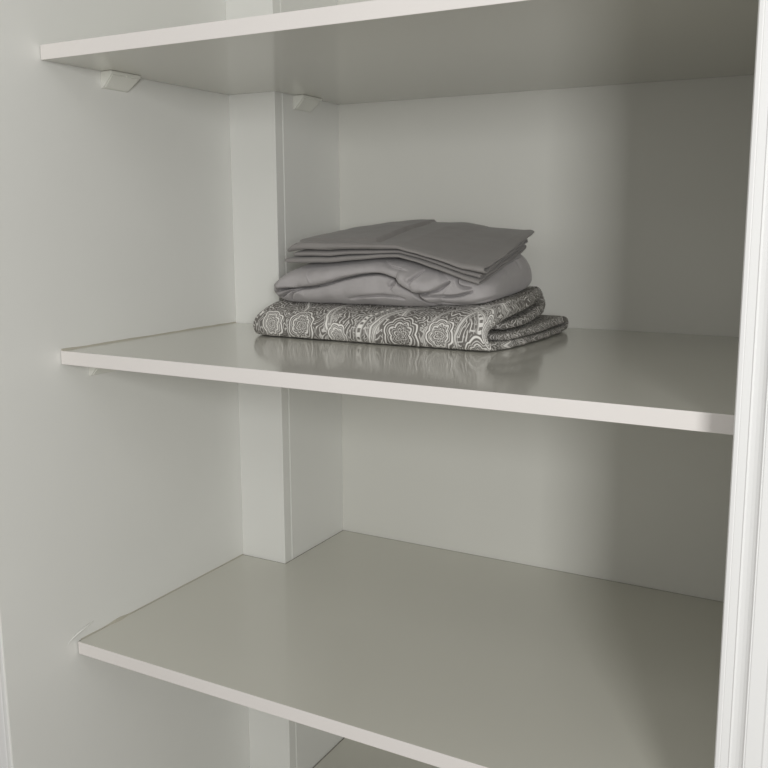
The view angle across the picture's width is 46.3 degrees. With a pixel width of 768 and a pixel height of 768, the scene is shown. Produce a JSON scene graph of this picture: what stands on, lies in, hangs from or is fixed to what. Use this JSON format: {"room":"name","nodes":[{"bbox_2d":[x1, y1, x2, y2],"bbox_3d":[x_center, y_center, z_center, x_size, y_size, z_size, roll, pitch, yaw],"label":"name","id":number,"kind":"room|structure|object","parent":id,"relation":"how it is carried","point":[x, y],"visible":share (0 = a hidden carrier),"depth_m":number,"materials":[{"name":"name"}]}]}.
{"room":"linen closet","nodes":[
{"label":"linen closet","id":0,"kind":"room"},
{"bbox_2d":[0,0,249,767],"bbox_3d":[-0.351,0.043,1.507,0.100,2.450,0.806,6,12,28],"label":"wall","id":1,"kind":"structure","parent":0,"point":[120,490],"depth_m":1.30,"materials":[{"name":"paint"}]},
{"bbox_2d":[0,634,11,767],"bbox_3d":[-0.539,0.118,1.153,0.078,2.430,0.008,6,12,28],"label":"trim","id":2,"kind":"structure","parent":1,"relation":"attached to","point":[5,754],"depth_m":1.20,"materials":[{"name":"paint"}]},
{"bbox_2d":[89,367,115,375],"bbox_3d":[-0.393,-0.027,1.285,0.022,0.023,0.058,6,12,28],"label":"shelf bracket","id":3,"kind":"object","parent":1,"relation":"attached to","point":[92,371],"visible":0.27,"depth_m":1.27,"materials":[{"name":"white plastic"}]},
{"bbox_2d":[100,70,140,91],"bbox_3d":[-0.368,-0.424,1.260,0.022,0.022,0.058,6,12,28],"label":"shelf bracket","id":4,"kind":"object","parent":1,"relation":"attached to","point":[110,79],"visible":1,"depth_m":1.25,"materials":[{"name":"white plastic"}]},
{"bbox_2d":[226,0,343,767],"bbox_3d":[-0.168,0.018,1.638,0.092,2.450,0.197,6,12,28],"label":"column","id":5,"kind":"structure","parent":1,"relation":"attached to","point":[285,159],"depth_m":1.56,"materials":[{"name":"paint"}]},
{"bbox_2d":[293,95,321,111],"bbox_3d":[-0.127,-0.470,1.504,0.022,0.022,0.058,6,12,28],"label":"shelf bracket","id":6,"kind":"object","parent":1,"relation":"attached to","point":[306,103],"visible":1,"depth_m":1.49,"materials":[{"name":"white plastic"}]},
{"bbox_2d":[337,0,753,601],"bbox_3d":[0.251,0.028,1.578,0.886,2.450,0.100,6,12,28],"label":"wall","id":7,"kind":"structure","parent":0,"point":[632,196],"depth_m":1.47,"materials":[{"name":"white paint"}]},
{"bbox_2d":[313,738,438,767],"bbox_3d":[0.088,0.803,1.418,0.883,0.018,0.580,6,12,28],"label":"closet shelf","id":8,"kind":"object","parent":7,"relation":"attached to","point":[348,753],"visible":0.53,"depth_m":1.75,"materials":[{"name":"wood"}]},
{"bbox_2d":[68,530,723,767],"bbox_3d":[0.082,0.363,1.327,0.884,0.036,0.602,6,12,28],"label":"closet shelf","id":9,"kind":"object","parent":7,"relation":"attached to","point":[441,658],"visible":1,"depth_m":1.26,"materials":[{"name":"wood"}]},
{"bbox_2d":[40,0,758,104],"bbox_3d":[0.087,-0.433,1.190,0.884,0.018,0.579,6,12,28],"label":"closet shelf","id":10,"kind":"object","parent":7,"relation":"attached to","point":[374,50],"visible":1,"depth_m":1.08,"materials":[{"name":"wood"}]},
{"bbox_2d":[61,322,738,434],"bbox_3d":[0.087,-0.046,1.261,0.885,0.021,0.579,6,12,28],"label":"closet shelf","id":11,"kind":"object","parent":7,"relation":"attached to","point":[664,380],"visible":0.88,"depth_m":1.08,"materials":[{"name":"wood"}]},
{"bbox_2d":[253,286,567,350],"bbox_3d":[0.040,-0.115,1.393,0.427,0.072,0.301,6,12,28],"label":"duvet cover","id":12,"kind":"object","parent":11,"relation":"on","point":[516,319],"visible":0.88,"depth_m":1.27,"materials":[{"name":"grey fabric"}]},
{"bbox_2d":[274,254,531,305],"bbox_3d":[0.021,-0.172,1.357,0.368,0.096,0.228,6,12,28],"label":"fitted sheet","id":13,"kind":"object","parent":12,"relation":"on","point":[391,281],"visible":0.75,"depth_m":1.28,"materials":[{"name":"grey fabric"}]},
{"bbox_2d":[285,219,533,283],"bbox_3d":[0.049,-0.205,1.357,0.323,0.086,0.247,6,12,28],"label":"sheet","id":14,"kind":"object","parent":13,"relation":"on","point":[471,252],"visible":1,"depth_m":1.29,"materials":[{"name":"grey fabric"}]},
{"bbox_3d":[0.528,0.122,1.066,0.100,2.450,0.748,6,12,28],"label":"wall","id":15,"kind":"structure","parent":0,"visible":0},
{"bbox_2d":[714,0,767,767],"bbox_3d":[0.328,0.189,0.757,0.105,2.430,0.028,6,12,28],"label":"trim","id":16,"kind":"structure","parent":15,"relation":"attached to","point":[741,741],"depth_m":0.74,"materials":[{"name":"paint"}]}
]}

